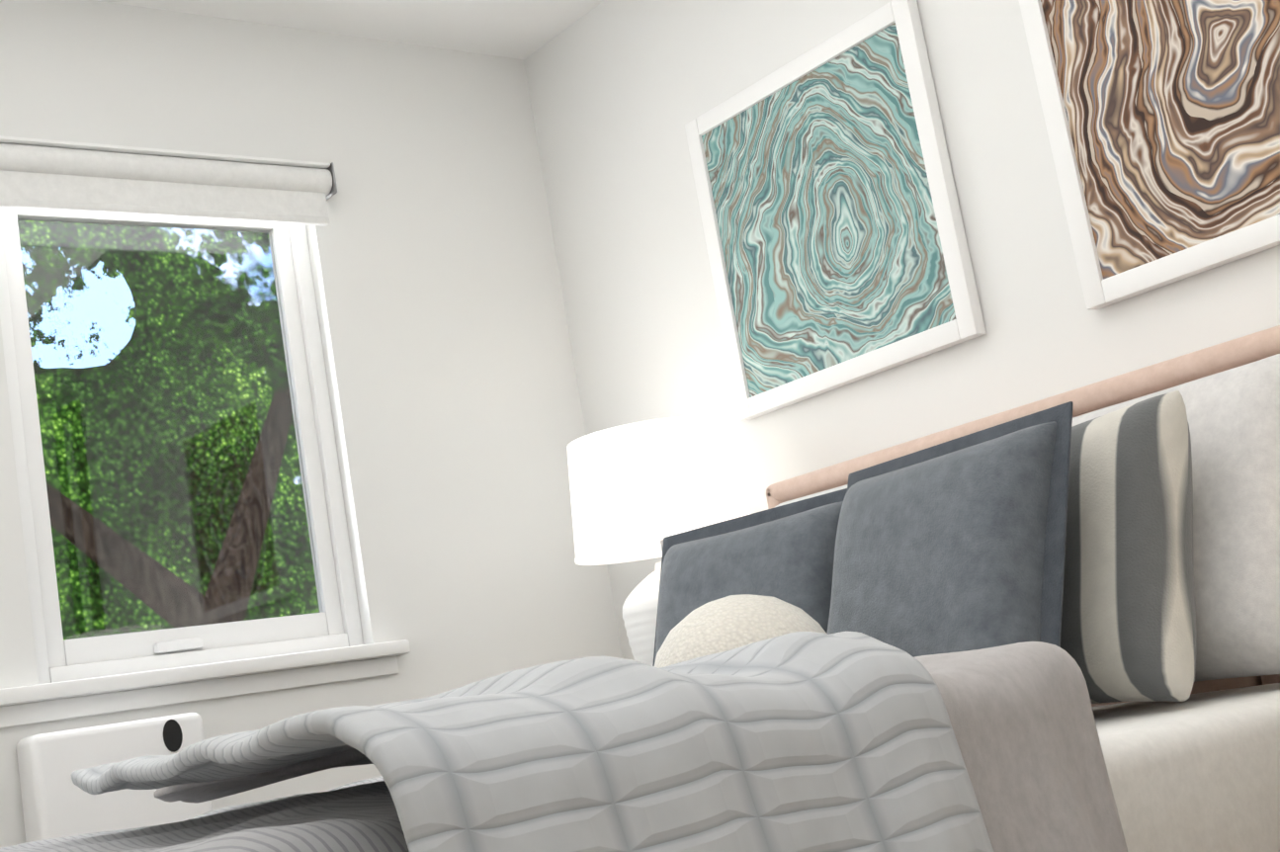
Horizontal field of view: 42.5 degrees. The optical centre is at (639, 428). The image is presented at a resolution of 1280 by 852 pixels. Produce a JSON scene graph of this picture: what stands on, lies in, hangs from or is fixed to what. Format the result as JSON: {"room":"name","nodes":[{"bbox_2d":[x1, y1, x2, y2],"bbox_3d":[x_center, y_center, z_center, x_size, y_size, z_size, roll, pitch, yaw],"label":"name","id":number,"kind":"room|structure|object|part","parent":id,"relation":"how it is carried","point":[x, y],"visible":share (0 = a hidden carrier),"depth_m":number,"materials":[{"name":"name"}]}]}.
{"room":"bedroom","nodes":[
{"label":"bedroom","id":0,"kind":"room"},
{"bbox_2d":[0,0,622,848],"bbox_3d":[-1.405,0.205,3.502,3.170,2.440,0.150,-2,-12,-39],"label":"wall","id":1,"kind":"structure","parent":0,"point":[455,401],"depth_m":4.15,"materials":[{"name":"white paint"}]},
{"bbox_2d":[0,135,337,226],"bbox_3d":[-1.103,-0.564,3.828,0.852,0.154,0.077,-2,-12,-39],"label":"window blind","id":2,"kind":"object","parent":1,"relation":"attached to","point":[59,175],"visible":1,"depth_m":3.80,"materials":[{"name":"fabric"}]},
{"bbox_2d":[0,207,363,683],"bbox_3d":[-1.079,-0.012,3.821,0.790,1.140,0.070,-2,-12,-39],"label":"window","id":3,"kind":"structure","parent":1,"relation":"in","point":[334,622],"depth_m":3.80,"materials":[{"name":"white"}]},
{"bbox_2d":[0,639,410,728],"bbox_3d":[-1.305,0.574,3.368,1.880,0.076,0.093,-2,-12,-39],"label":"window sill","id":4,"kind":"structure","parent":1,"relation":"attached to","point":[47,702],"depth_m":3.60,"materials":[{"name":"white"}]},
{"bbox_2d":[95,0,603,59],"bbox_3d":[-0.425,-1.491,2.208,3.470,0.100,4.100,-2,-12,-39],"label":"ceiling","id":5,"kind":"structure","parent":0,"point":[519,29],"depth_m":4.28,"materials":[{"name":"white paint"}]},
{"bbox_2d":[523,0,1279,660],"bbox_3d":[1.081,-0.300,3.034,0.150,2.440,4.100,-2,-12,-39],"label":"wall","id":6,"kind":"structure","parent":0,"point":[623,93],"depth_m":3.86,"materials":[{"name":"white paint"}]},
{"bbox_2d":[684,0,986,421],"bbox_3d":[0.410,-0.470,3.712,0.032,0.750,0.750,-2,-12,-39],"label":"picture","id":7,"kind":"object","parent":6,"relation":"attached to","point":[837,248],"visible":1,"depth_m":3.67,"materials":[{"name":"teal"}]},
{"bbox_2d":[1018,0,1279,309],"bbox_3d":[1.032,-0.690,2.926,0.032,0.768,0.768,-2,-12,-39],"label":"picture","id":8,"kind":"object","parent":6,"relation":"attached to","point":[1162,120],"visible":0.98,"depth_m":3.02,"materials":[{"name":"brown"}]},
{"bbox_3d":[-0.003,0.978,1.784,3.470,0.100,4.100,-2,-12,-39],"label":"floor","id":9,"kind":"structure","parent":0,"visible":0},
{"bbox_2d":[16,712,213,842],"bbox_3d":[-1.041,0.986,3.372,0.365,0.758,0.115,-2,-12,-39],"label":"heater unit","id":10,"kind":"object","parent":9,"relation":"on","point":[56,802],"visible":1,"depth_m":3.34,"materials":[{"name":"white"}]},
{"bbox_2d":[0,325,1279,851],"bbox_3d":[0.134,0.469,2.342,2.209,1.062,1.982,-2,-12,-39],"label":"bed","id":11,"kind":"object","parent":9,"relation":"on","point":[1052,624],"visible":1,"depth_m":2.06,"materials":[{"name":"fabric"}]},
{"bbox_2d":[70,630,1132,851],"bbox_3d":[-0.282,0.613,1.845,0.629,0.610,1.602,-2,-12,-39],"label":"quilt","id":12,"kind":"object","parent":11,"relation":"on","point":[798,741],"depth_m":1.42,"materials":[{"name":"grey fabric"}]},
{"bbox_2d":[69,763,1162,851],"bbox_3d":[-0.048,0.571,1.330,0.621,0.588,0.716,-2,-12,-39],"label":"duvet","id":13,"kind":"object","parent":11,"relation":"on","point":[479,807],"depth_m":1.33,"materials":[{"name":"grey fabric"}]},
{"bbox_3d":[0.151,0.935,3.706,0.424,0.573,0.483,-2,-12,-39],"label":"nightstand","id":14,"kind":"object","parent":9,"relation":"on","visible":0},
{"bbox_2d":[567,415,750,666],"bbox_3d":[0.069,0.331,3.787,0.423,0.652,0.423,-2,-12,-39],"label":"lamp","id":15,"kind":"object","parent":14,"relation":"on","point":[640,490],"visible":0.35,"depth_m":3.66,"materials":[{"name":"white fabric"}]},
{"bbox_3d":[0.037,0.145,3.819,0.423,0.269,0.423,-2,-12,-39],"label":"lamp shade","id":16,"kind":"part","parent":15,"relation":"part of","materials":[{"name":"white fabric"}]},
{"label":"outside","id":17,"kind":"structure","parent":0,"visible":0},
{"bbox_2d":[170,227,299,484],"bbox_3d":[-12.017,-0.228,16.061,28.000,17.000,0.100,-2,-12,-39],"label":"sky","id":18,"kind":"structure","parent":17,"point":[231,263],"depth_m":21.86,"materials":[{"name":"white"}]},
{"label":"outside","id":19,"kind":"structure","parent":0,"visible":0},
{"bbox_2d":[17,219,319,640],"bbox_3d":[-6.987,-0.625,9.768,28.000,14.000,7.649,-2,-12,-39],"label":"trees","id":20,"kind":"object","parent":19,"point":[263,592],"depth_m":11.85,"materials":[{"name":"green plant"}]}
]}

